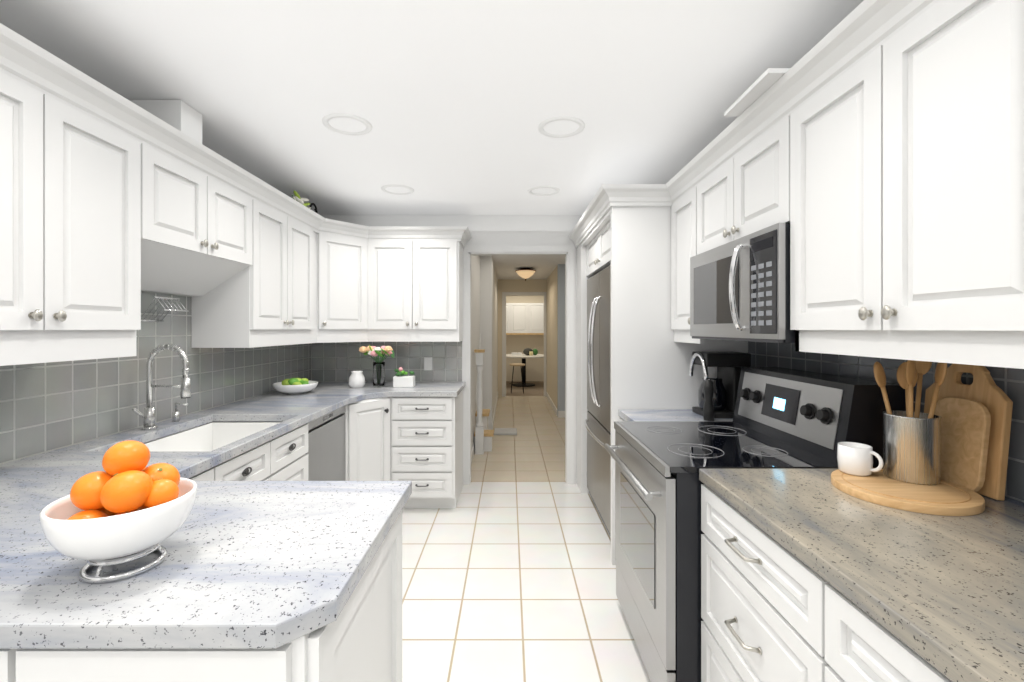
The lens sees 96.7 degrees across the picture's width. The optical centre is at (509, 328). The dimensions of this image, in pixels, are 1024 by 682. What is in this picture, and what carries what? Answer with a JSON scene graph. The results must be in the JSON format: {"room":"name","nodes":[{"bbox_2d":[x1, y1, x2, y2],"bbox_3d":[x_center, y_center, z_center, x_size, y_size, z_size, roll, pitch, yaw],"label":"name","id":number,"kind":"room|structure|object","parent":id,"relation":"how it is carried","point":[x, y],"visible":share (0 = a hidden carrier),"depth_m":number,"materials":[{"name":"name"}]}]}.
{"room":"kitchen","nodes":[
{"label":"kitchen","id":0,"kind":"room"},
{"bbox_2d":[0,0,863,278],"bbox_3d":[0.165,-1.040,4.800,4.070,0.060,14.800,0,0,0],"label":"ceiling","id":1,"kind":"structure","parent":0,"point":[455,103],"depth_m":1.85,"materials":[{"name":"paint"}]},
{"bbox_2d":[322,113,371,135],"bbox_3d":[-0.800,-1.008,2.250,0.236,0.012,0.236,0,0,0],"label":"recessed light","id":2,"kind":"object","parent":1,"relation":"in","point":[327,118],"visible":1,"depth_m":2.22,"materials":[{"name":"white metal"}]},
{"bbox_2d":[381,184,413,194],"bbox_3d":[-0.810,-1.008,3.300,0.236,0.012,0.236,0,0,0],"label":"recessed light","id":3,"kind":"object","parent":1,"relation":"in","point":[396,185],"visible":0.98,"depth_m":3.26,"materials":[{"name":"white metal"}]},
{"bbox_2d":[515,268,535,280],"bbox_3d":[0.270,-0.904,7.600,0.350,0.210,0.350,0,0,0],"label":"light","id":4,"kind":"object","parent":1,"relation":"attached to","point":[525,273],"visible":1,"depth_m":7.50,"materials":[{"name":"beige glass"}]},
{"bbox_2d":[528,186,559,195],"bbox_3d":[0.250,-1.008,3.330,0.236,0.012,0.236,0,0,0],"label":"recessed light","id":5,"kind":"object","parent":1,"relation":"in","point":[551,187],"visible":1,"depth_m":3.30,"materials":[{"name":"white"}]},
{"bbox_2d":[538,116,584,137],"bbox_3d":[0.260,-1.008,2.280,0.236,0.012,0.236,0,0,0],"label":"recessed light","id":6,"kind":"object","parent":1,"relation":"in","point":[579,122],"visible":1,"depth_m":2.25,"materials":[{"name":"white metal"}]},
{"bbox_2d":[724,68,789,116],"bbox_3d":[1.015,-0.829,1.610,0.370,0.015,0.300,0,0,0],"label":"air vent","id":7,"kind":"object","parent":1,"relation":"attached to","point":[767,79],"visible":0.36,"depth_m":1.57,"materials":[{"name":"white"}]},
{"bbox_2d":[321,215,581,483],"bbox_3d":[-0.185,0.185,4.100,3.170,2.390,0.100,0,0,0],"label":"wall","id":8,"kind":"structure","parent":0,"point":[520,229],"depth_m":4.05,"materials":[{"name":"white paint"}]},
{"bbox_2d":[311,341,461,381],"bbox_3d":[-1.086,0.230,4.046,1.352,0.500,0.008,0,0,0],"label":"backsplash","id":9,"kind":"structure","parent":8,"relation":"attached to","point":[336,362],"depth_m":4.04,"materials":[{"name":"tile"}]},
{"bbox_2d":[424,357,431,369],"bbox_3d":[-0.720,0.310,4.038,0.072,0.116,0.008,0,0,0],"label":"outlet","id":10,"kind":"object","parent":9,"relation":"attached to","point":[427,363],"visible":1,"depth_m":4.04,"materials":[{"name":"white plastic"}]},
{"bbox_2d":[376,226,419,330],"bbox_3d":[-0.968,-0.407,3.848,0.474,0.826,0.384,0,0,0],"label":"upper cabinet","id":11,"kind":"object","parent":8,"relation":"attached to","point":[397,247],"depth_m":3.70,"materials":[{"name":"white paint"}]},
{"bbox_2d":[420,227,463,330],"bbox_3d":[-0.630,-0.407,3.871,0.440,0.826,0.339,0,0,0],"label":"upper cabinet","id":12,"kind":"object","parent":8,"relation":"attached to","point":[441,248],"depth_m":3.70,"materials":[{"name":"white paint"}]},
{"bbox_2d":[462,245,574,483],"bbox_3d":[0.080,0.320,4.093,1.000,2.120,0.115,0,0,0],"label":"trim","id":13,"kind":"structure","parent":8,"relation":"attached to","point":[566,251],"depth_m":4.04,"materials":[{"name":"white wood"}]},
{"bbox_2d":[471,256,497,449],"bbox_3d":[-0.370,0.185,6.725,0.260,2.390,5.150,0,0,0],"label":"wall","id":14,"kind":"structure","parent":0,"point":[484,300],"depth_m":6.20,"materials":[{"name":"white paint"}]},
{"bbox_2d":[471,443,474,463],"bbox_3d":[-0.394,1.330,5.176,0.012,0.100,2.050,0,0,0],"label":"baseboard","id":15,"kind":"structure","parent":14,"relation":"attached to","point":[473,448],"depth_m":4.85,"materials":[{"name":"white wood"}]},
{"bbox_2d":[492,392,497,429],"bbox_3d":[-0.234,1.330,7.742,0.012,0.100,3.085,0,0,0],"label":"baseboard","id":16,"kind":"structure","parent":14,"relation":"attached to","point":[497,392],"depth_m":7.13,"materials":[{"name":"white wood"}]},
{"bbox_2d":[498,279,546,395],"bbox_3d":[0.180,0.185,9.350,1.360,2.390,0.100,0,0,0],"label":"wall","id":17,"kind":"structure","parent":0,"point":[522,285],"depth_m":9.30,"materials":[{"name":"beige paint"}]},
{"bbox_2d":[502,292,545,395],"bbox_3d":[0.302,0.315,9.342,0.905,2.130,0.115,0,0,0],"label":"trim","id":18,"kind":"structure","parent":17,"relation":"attached to","point":[504,294],"depth_m":9.29,"materials":[{"name":"white wood"}]},
{"bbox_2d":[506,296,543,380],"bbox_3d":[0.300,0.185,12.050,3.800,2.390,0.100,0,0,0],"label":"wall","id":19,"kind":"structure","parent":0,"point":[520,344],"depth_m":11.99,"materials":[{"name":"beige paint"}]},
{"bbox_2d":[506,303,513,334],"bbox_3d":[-0.185,-0.275,11.819,0.530,0.770,0.354,0,0,0],"label":"upper cabinet","id":20,"kind":"object","parent":19,"relation":"attached to","point":[509,306],"depth_m":11.64,"materials":[{"name":"white paint"}]},
{"bbox_2d":[514,303,529,334],"bbox_3d":[0.250,-0.275,11.819,0.580,0.770,0.354,0,0,0],"label":"upper cabinet","id":21,"kind":"object","parent":19,"relation":"attached to","point":[524,318],"depth_m":11.64,"materials":[{"name":"white paint"}]},
{"bbox_2d":[530,303,543,334],"bbox_3d":[0.685,-0.275,11.819,0.530,0.770,0.354,0,0,0],"label":"upper cabinet","id":22,"kind":"object","parent":19,"relation":"attached to","point":[536,309],"depth_m":11.64,"materials":[{"name":"white paint"}]},
{"bbox_2d":[402,381,650,681],"bbox_3d":[0.165,1.410,4.800,4.070,0.060,14.800,0,0,0],"label":"floor","id":23,"kind":"structure","parent":0,"point":[508,581],"depth_m":2.54,"materials":[{"name":"white tile"}]},
{"bbox_2d":[0,649,59,681],"bbox_3d":[-1.030,0.945,1.086,0.600,0.870,0.700,0,0,0],"label":"base cabinet","id":24,"kind":"object","parent":23,"relation":"on","point":[16,665],"depth_m":0.74,"materials":[{"name":"white paint"}]},
{"bbox_2d":[189,459,231,480],"bbox_3d":[-1.431,0.945,1.568,0.660,0.870,0.386,0,0,0],"label":"base cabinet","id":25,"kind":"object","parent":23,"relation":"on","point":[223,471],"depth_m":1.72,"materials":[{"name":"white paint"}]},
{"bbox_2d":[60,500,407,681],"bbox_3d":[-0.600,0.945,1.056,0.559,0.870,0.639,0,0,0],"label":"base cabinet","id":26,"kind":"object","parent":23,"relation":"on","point":[364,643],"depth_m":0.77,"materials":[{"name":"white paint"}]},
{"bbox_2d":[0,382,464,648],"bbox_3d":[-1.030,0.488,2.380,1.460,0.040,3.320,0,0,0],"label":"countertop","id":27,"kind":"structure","parent":26,"relation":"on","point":[259,564],"depth_m":0.95,"materials":[{"name":"stone"}]},
{"bbox_2d":[78,543,167,582],"bbox_3d":[-0.760,0.450,0.900,0.136,0.036,0.136,0,0,0],"label":"stand","id":28,"kind":"object","parent":27,"relation":"on","point":[83,576],"visible":0.52,"depth_m":0.85,"materials":[{"name":"silver metal"}]},
{"bbox_2d":[39,477,196,560],"bbox_3d":[-0.760,0.381,0.900,0.236,0.102,0.236,0,0,0],"label":"fruit bowl","id":29,"kind":"object","parent":28,"relation":"on","point":[110,537],"visible":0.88,"depth_m":0.82,"materials":[{"name":"white ceramic"}]},
{"bbox_2d":[67,440,179,519],"bbox_3d":[-0.762,0.320,0.905,0.205,0.196,0.177,0,0,0],"label":"oranges","id":30,"kind":"object","parent":29,"relation":"in","point":[128,481],"visible":0.67,"depth_m":0.87,"materials":[{"name":"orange food"}]},
{"bbox_2d":[132,344,190,429],"bbox_3d":[-1.605,0.269,2.171,0.221,0.398,0.289,0,0,0],"label":"faucet","id":31,"kind":"object","parent":27,"relation":"on","point":[148,415],"visible":1,"depth_m":2.12,"materials":[{"name":"silver metal"}]},
{"bbox_2d":[144,422,280,451],"bbox_3d":[-1.387,0.617,2.111,0.489,0.210,0.766,0,0,0],"label":"sink","id":32,"kind":"object","parent":27,"relation":"in","point":[210,437],"visible":0.06,"depth_m":2.44,"materials":[{"name":"white ceramic"}]},
{"bbox_2d":[272,380,317,393],"bbox_3d":[-1.550,0.429,3.300,0.300,0.077,0.300,0,0,0],"label":"bowl","id":33,"kind":"object","parent":27,"relation":"on","point":[292,389],"visible":0.88,"depth_m":3.19,"materials":[{"name":"white ceramic"}]},
{"bbox_2d":[282,378,308,384],"bbox_3d":[-1.548,0.389,3.297,0.195,0.070,0.150,0,0,0],"label":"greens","id":34,"kind":"object","parent":33,"relation":"in","point":[296,381],"visible":0.77,"depth_m":3.27,"materials":[{"name":"green plant"}]},
{"bbox_2d":[348,371,364,387],"bbox_3d":[-1.220,0.403,3.640,0.130,0.130,0.130,0,0,0],"label":"ceramic jug","id":35,"kind":"object","parent":27,"relation":"on","point":[356,379],"visible":1,"depth_m":3.60,"materials":[{"name":"white ceramic"}]},
{"bbox_2d":[372,362,384,387],"bbox_3d":[-1.050,0.368,3.660,0.100,0.200,0.100,0,0,0],"label":"flower vase","id":36,"kind":"object","parent":27,"relation":"on","point":[378,376],"visible":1,"depth_m":3.62,"materials":[{"name":"clear glass"}]},
{"bbox_2d":[359,345,394,362],"bbox_3d":[-1.064,0.286,3.655,0.281,0.324,0.198,0,0,0],"label":"flowers","id":37,"kind":"object","parent":36,"relation":"in","point":[375,351],"visible":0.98,"depth_m":3.62,"materials":[{"name":"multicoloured plant"}]},
{"bbox_2d":[393,376,414,386],"bbox_3d":[-0.850,0.425,3.680,0.160,0.085,0.090,0,0,0],"label":"planter box","id":38,"kind":"object","parent":27,"relation":"on","point":[403,381],"visible":0.98,"depth_m":3.63,"materials":[{"name":"white ceramic"}]},
{"bbox_2d":[394,367,413,375],"bbox_3d":[-0.853,0.348,3.679,0.164,0.076,0.110,0,0,0],"label":"plant","id":39,"kind":"object","parent":38,"relation":"in","point":[400,371],"visible":1,"depth_m":3.67,"materials":[{"name":"green plant"}]},
{"bbox_2d":[232,462,307,480],"bbox_3d":[-1.431,1.060,2.068,0.660,0.640,0.858,0,0,0],"label":"base cabinet","id":40,"kind":"object","parent":23,"relation":"on","point":[241,471],"depth_m":2.10,"materials":[{"name":"white paint"}]},
{"bbox_2d":[200,406,344,480],"bbox_3d":[-1.413,0.898,2.800,0.594,0.760,0.595,0,0,0],"label":"dishwasher","id":41,"kind":"object","parent":23,"relation":"on","point":[326,447],"visible":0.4,"depth_m":2.79,"materials":[{"name":"grey metal"}]},
{"bbox_2d":[248,397,391,480],"bbox_3d":[-1.327,0.945,3.572,0.868,0.870,0.936,0,0,0],"label":"base cabinet","id":42,"kind":"object","parent":23,"relation":"on","point":[368,422],"depth_m":3.19,"materials":[{"name":"white paint"}]},
{"bbox_2d":[392,390,462,507],"bbox_3d":[-0.675,0.945,3.701,0.531,0.870,0.678,0,0,0],"label":"base cabinet","id":43,"kind":"object","parent":23,"relation":"on","point":[417,442],"depth_m":3.41,"materials":[{"name":"white paint"}]},
{"bbox_2d":[475,332,480,408],"bbox_3d":[-0.392,0.490,5.745,0.013,0.880,0.890,0,0,0],"label":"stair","id":44,"kind":"structure","parent":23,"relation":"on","point":[480,332],"depth_m":5.44,"materials":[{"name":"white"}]},
{"bbox_2d":[474,349,484,454],"bbox_3d":[-0.330,0.805,5.040,0.110,1.150,0.110,0,0,0],"label":"newel post","id":45,"kind":"object","parent":23,"relation":"on","point":[479,438],"depth_m":5.00,"materials":[{"name":"white wood"}]},
{"bbox_2d":[474,409,493,450],"bbox_3d":[-0.289,1.185,5.365,0.218,0.390,0.510,0,0,0],"label":"stair","id":46,"kind":"structure","parent":23,"relation":"on","point":[488,435],"depth_m":5.18,"materials":[{"name":"white"}]},
{"bbox_2d":[494,428,516,434],"bbox_3d":[-0.050,1.365,6.050,0.300,0.030,0.300,0,0,0],"label":"scale","id":47,"kind":"object","parent":23,"relation":"on","point":[505,431],"visible":1,"depth_m":5.98,"materials":[{"name":"grey"}]},
{"bbox_2d":[509,363,524,392],"bbox_3d":[0.170,1.071,9.850,0.342,0.621,0.342,0,0,0],"label":"stool","id":48,"kind":"object","parent":23,"relation":"on","point":[517,364],"visible":1,"depth_m":9.74,"materials":[{"name":"brown wood"}]},
{"bbox_2d":[506,354,543,386],"bbox_3d":[0.350,1.010,11.100,1.240,0.740,1.240,0,0,0],"label":"table","id":49,"kind":"object","parent":23,"relation":"on","point":[523,356],"visible":0.67,"depth_m":11.03,"materials":[{"name":"white"}]},
{"bbox_2d":[511,348,537,355],"bbox_3d":[0.362,0.550,10.970,0.647,0.180,0.247,0,0,6],"label":"clutter","id":50,"kind":"object","parent":49,"relation":"on","point":[529,351],"visible":1,"depth_m":10.90,"materials":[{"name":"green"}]},
{"bbox_2d":[584,265,610,535],"bbox_3d":[0.964,0.485,3.255,0.791,1.790,1.078,0,0,0],"label":"fridge","id":51,"kind":"object","parent":23,"relation":"on","point":[597,422],"visible":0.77,"depth_m":3.19,"materials":[{"name":"grey metal"}]},
{"bbox_2d":[577,206,747,564],"bbox_3d":[0.999,0.330,3.354,0.798,2.100,1.388,0,0,0],"label":"surround","id":52,"kind":"object","parent":23,"relation":"on","point":[650,357],"visible":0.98,"depth_m":2.66,"materials":[{"name":"white paint"}]},
{"bbox_2d":[604,367,905,681],"bbox_3d":[0.903,0.785,1.910,0.873,1.190,0.752,0,0,0],"label":"range","id":53,"kind":"object","parent":23,"relation":"on","point":[785,418],"visible":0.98,"depth_m":1.68,"materials":[{"name":"silver metal"}]},
{"bbox_2d":[701,484,811,681],"bbox_3d":[1.016,0.945,1.230,0.749,0.870,0.598,0,0,0],"label":"base cabinet","id":54,"kind":"object","parent":23,"relation":"on","point":[772,610],"depth_m":1.22,"materials":[{"name":"white paint"}]},
{"bbox_2d":[699,469,1023,681],"bbox_3d":[1.013,0.488,0.464,0.756,0.040,2.128,0,0,0],"label":"countertop","id":55,"kind":"structure","parent":54,"relation":"on","point":[943,595],"depth_m":0.93,"materials":[{"name":"stone"}]},
{"bbox_2d":[831,469,984,515],"bbox_3d":[1.120,0.456,1.300,0.330,0.024,0.330,0,0,0],"label":"round board","id":56,"kind":"object","parent":55,"relation":"on","point":[944,498],"visible":0.77,"depth_m":1.23,"materials":[{"name":"brown wood"}]},
{"bbox_2d":[837,442,882,475],"bbox_3d":[1.070,0.403,1.400,0.090,0.085,0.109,0,0,0],"label":"mug","id":57,"kind":"object","parent":56,"relation":"on","point":[854,459],"visible":1,"depth_m":1.38,"materials":[{"name":"white ceramic"}]},
{"bbox_2d":[882,410,941,484],"bbox_3d":[1.200,0.350,1.360,0.134,0.190,0.134,0,0,0],"label":"utensil crock","id":58,"kind":"object","parent":56,"relation":"on","point":[911,449],"visible":0.94,"depth_m":1.31,"materials":[{"name":"silver metal"}]},
{"bbox_2d":[873,360,946,417],"bbox_3d":[1.194,0.238,1.342,0.171,0.357,0.158,0,0,0],"label":"wooden spoons","id":59,"kind":"object","parent":58,"relation":"in","point":[910,373],"visible":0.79,"depth_m":1.36,"materials":[{"name":"brown wood"}]},
{"bbox_2d":[934,397,990,491],"bbox_3d":[1.310,0.335,1.330,0.045,0.265,0.155,0,0,0],"label":"cutting board","id":60,"kind":"object","parent":55,"relation":"on","point":[965,428],"visible":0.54,"depth_m":1.30,"materials":[{"name":"brown wood"}]},
{"bbox_2d":[924,364,1012,500],"bbox_3d":[1.351,0.280,1.355,0.054,0.375,0.240,0,0,0],"label":"cutting board","id":61,"kind":"object","parent":55,"relation":"on","point":[983,388],"visible":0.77,"depth_m":1.27,"materials":[{"name":"brown wood"}]},
{"bbox_2d":[812,570,951,681],"bbox_3d":[1.016,0.945,0.631,0.749,0.870,0.600,0,0,0],"label":"base cabinet","id":62,"kind":"object","parent":23,"relation":"on","point":[848,645],"depth_m":0.85,"materials":[{"name":"white paint"}]},
{"bbox_2d":[547,266,556,407],"bbox_3d":[0.810,0.185,8.250,0.100,2.390,2.100,0,0,0],"label":"wall","id":63,"kind":"structure","parent":0,"point":[552,335],"depth_m":8.03,"materials":[{"name":"beige paint"}]},
{"bbox_2d":[546,392,556,415],"bbox_3d":[0.754,1.330,8.242,0.012,0.100,2.085,0,0,0],"label":"baseboard","id":64,"kind":"structure","parent":63,"relation":"attached to","point":[548,397],"depth_m":8.05,"materials":[{"name":"white wood"}]},
{"bbox_2d":[557,264,564,415],"bbox_3d":[1.330,0.185,7.150,1.140,2.390,0.100,0,0,0],"label":"wall","id":65,"kind":"structure","parent":0,"point":[560,337],"depth_m":7.10,"materials":[{"name":"grey paint"}]},
{"bbox_2d":[558,411,564,416],"bbox_3d":[1.280,1.330,7.093,1.040,0.100,0.015,0,0,0],"label":"baseboard","id":66,"kind":"structure","parent":65,"relation":"attached to","point":[561,413],"depth_m":7.09,"materials":[{"name":"white wood"}]},
{"bbox_2d":[618,409,737,423],"bbox_3d":[1.013,0.488,2.474,0.756,0.040,0.362,0,0,0],"label":"countertop","id":67,"kind":"structure","parent":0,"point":[657,414],"depth_m":2.46,"materials":[{"name":"stone"}]},
{"bbox_2d":[703,379,713,420],"bbox_3d":[1.020,0.363,2.330,0.054,0.210,0.054,0,0,0],"label":"pepper grinder","id":68,"kind":"object","parent":67,"relation":"on","point":[708,411],"visible":1,"depth_m":2.31,"materials":[{"name":"black plastic"}]},
{"bbox_2d":[689,352,750,417],"bbox_3d":[1.137,0.297,2.470,0.247,0.342,0.223,0,0,0],"label":"coffee maker","id":69,"kind":"object","parent":67,"relation":"on","point":[728,365],"visible":0.81,"depth_m":2.40,"materials":[{"name":"black plastic"}]},
{"bbox_3d":[-1.820,0.185,0.775,0.100,2.390,6.750,0,0,0],"label":"wall","id":70,"kind":"structure","parent":0,"visible":0},
{"bbox_2d":[0,27,71,334],"bbox_3d":[-1.591,-0.407,1.205,0.340,0.826,0.489,0,0,0],"label":"upper cabinet","id":71,"kind":"object","parent":70,"relation":"attached to","point":[36,88],"depth_m":1.36,"materials":[{"name":"white paint"}]},
{"bbox_2d":[72,71,159,334],"bbox_3d":[-1.591,-0.407,1.575,0.340,0.826,0.489,0,0,0],"label":"upper cabinet","id":72,"kind":"object","parent":70,"relation":"attached to","point":[113,204],"depth_m":1.63,"materials":[{"name":"white paint"}]},
{"bbox_2d":[0,291,310,463],"bbox_3d":[-1.766,0.150,2.021,0.008,0.660,4.042,0,0,0],"label":"backsplash","id":73,"kind":"structure","parent":70,"relation":"attached to","point":[48,407],"depth_m":2.12,"materials":[{"name":"tile"}]},
{"bbox_2d":[141,296,187,321],"bbox_3d":[-1.694,-0.095,2.230,0.134,0.119,0.160,0,0,0],"label":"wire rack","id":74,"kind":"object","parent":73,"relation":"attached to","point":[166,309],"depth_m":2.22,"materials":[{"name":"silver metal"}]},
{"bbox_2d":[129,100,201,143],"bbox_3d":[-1.602,-0.866,2.070,0.316,0.283,0.140,0,0,0],"label":"chase","id":75,"kind":"object","parent":70,"relation":"attached to","point":[183,117],"visible":0.21,"depth_m":2.00,"materials":[{"name":"white paint"}]},
{"bbox_2d":[160,123,219,294],"bbox_3d":[-1.591,-0.500,1.978,0.340,0.641,0.442,0,0,0],"label":"upper cabinet","id":76,"kind":"object","parent":70,"relation":"attached to","point":[189,172],"depth_m":2.07,"materials":[{"name":"white paint"}]},
{"bbox_2d":[184,159,255,298],"bbox_3d":[-1.591,-0.500,2.300,0.340,0.641,0.440,0,0,0],"label":"upper cabinet","id":77,"kind":"object","parent":70,"relation":"attached to","point":[237,188],"depth_m":2.42,"materials":[{"name":"white paint"}]},
{"bbox_2d":[191,179,295,330],"bbox_3d":[-1.591,-0.407,2.715,0.340,0.826,0.510,0,0,0],"label":"upper cabinet","id":78,"kind":"object","parent":70,"relation":"attached to","point":[273,308],"depth_m":2.68,"materials":[{"name":"white paint"}]},
{"bbox_2d":[296,203,311,330],"bbox_3d":[-1.591,-0.407,3.076,0.340,0.826,0.449,0,0,0],"label":"upper cabinet","id":79,"kind":"object","parent":70,"relation":"attached to","point":[303,216],"depth_m":3.15,"materials":[{"name":"white paint"}]},
{"bbox_2d":[292,190,317,213],"bbox_3d":[-1.510,-0.847,3.369,0.080,0.252,0.463,0,0,0],"label":"plant","id":80,"kind":"object","parent":79,"relation":"on","point":[296,197],"visible":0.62,"depth_m":3.30,"materials":[{"name":"green plant"}]},
{"bbox_2d":[312,211,375,330],"bbox_3d":[-1.428,-0.407,3.640,0.665,0.826,0.801,0,0,0],"label":"upper cabinet","id":81,"kind":"object","parent":70,"relation":"attached to","point":[343,253],"depth_m":3.54,"materials":[{"name":"white paint"}]},
{"bbox_3d":[1.450,0.185,0.775,0.100,2.390,6.750,0,0,0],"label":"wall","id":82,"kind":"structure","parent":0,"visible":0},
{"bbox_2d":[669,164,692,331],"bbox_3d":[1.166,-0.408,2.474,0.450,0.825,0.363,0,0,0],"label":"upper cabinet","id":83,"kind":"object","parent":82,"relation":"attached to","point":[681,190],"depth_m":2.49,"materials":[{"name":"white paint"}]},
{"bbox_2d":[693,84,780,255],"bbox_3d":[1.166,-0.592,1.910,0.450,0.458,0.764,0,0,0],"label":"upper cabinet","id":84,"kind":"object","parent":82,"relation":"attached to","point":[737,183],"depth_m":1.85,"materials":[{"name":"white paint"}]},
{"bbox_2d":[690,223,794,342],"bbox_3d":[1.118,-0.155,1.910,0.540,0.406,0.754,0,0,0],"label":"microwave","id":85,"kind":"object","parent":84,"relation":"attached to","point":[739,289],"visible":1,"depth_m":1.74,"materials":[{"name":"silver metal"}]},
{"bbox_2d":[748,341,1023,501],"bbox_3d":[1.396,0.230,1.028,0.008,0.500,3.255,0,0,0],"label":"backsplash","id":86,"kind":"structure","parent":82,"relation":"attached to","point":[1009,382],"depth_m":1.65,"materials":[{"name":"tile"}]},
{"bbox_2d":[781,0,1008,339],"bbox_3d":[1.166,-0.408,1.119,0.450,0.825,0.818,0,0,0],"label":"upper cabinet","id":87,"kind":"object","parent":82,"relation":"attached to","point":[871,152],"depth_m":1.09,"materials":[{"name":"white paint"}]},
{"bbox_2d":[1009,0,1023,339],"bbox_3d":[1.166,-0.408,0.421,0.450,0.825,0.816,0,0,0],"label":"upper cabinet","id":88,"kind":"object","parent":82,"relation":"attached to","point":[1016,7],"depth_m":0.85,"materials":[{"name":"white paint"}]}
]}

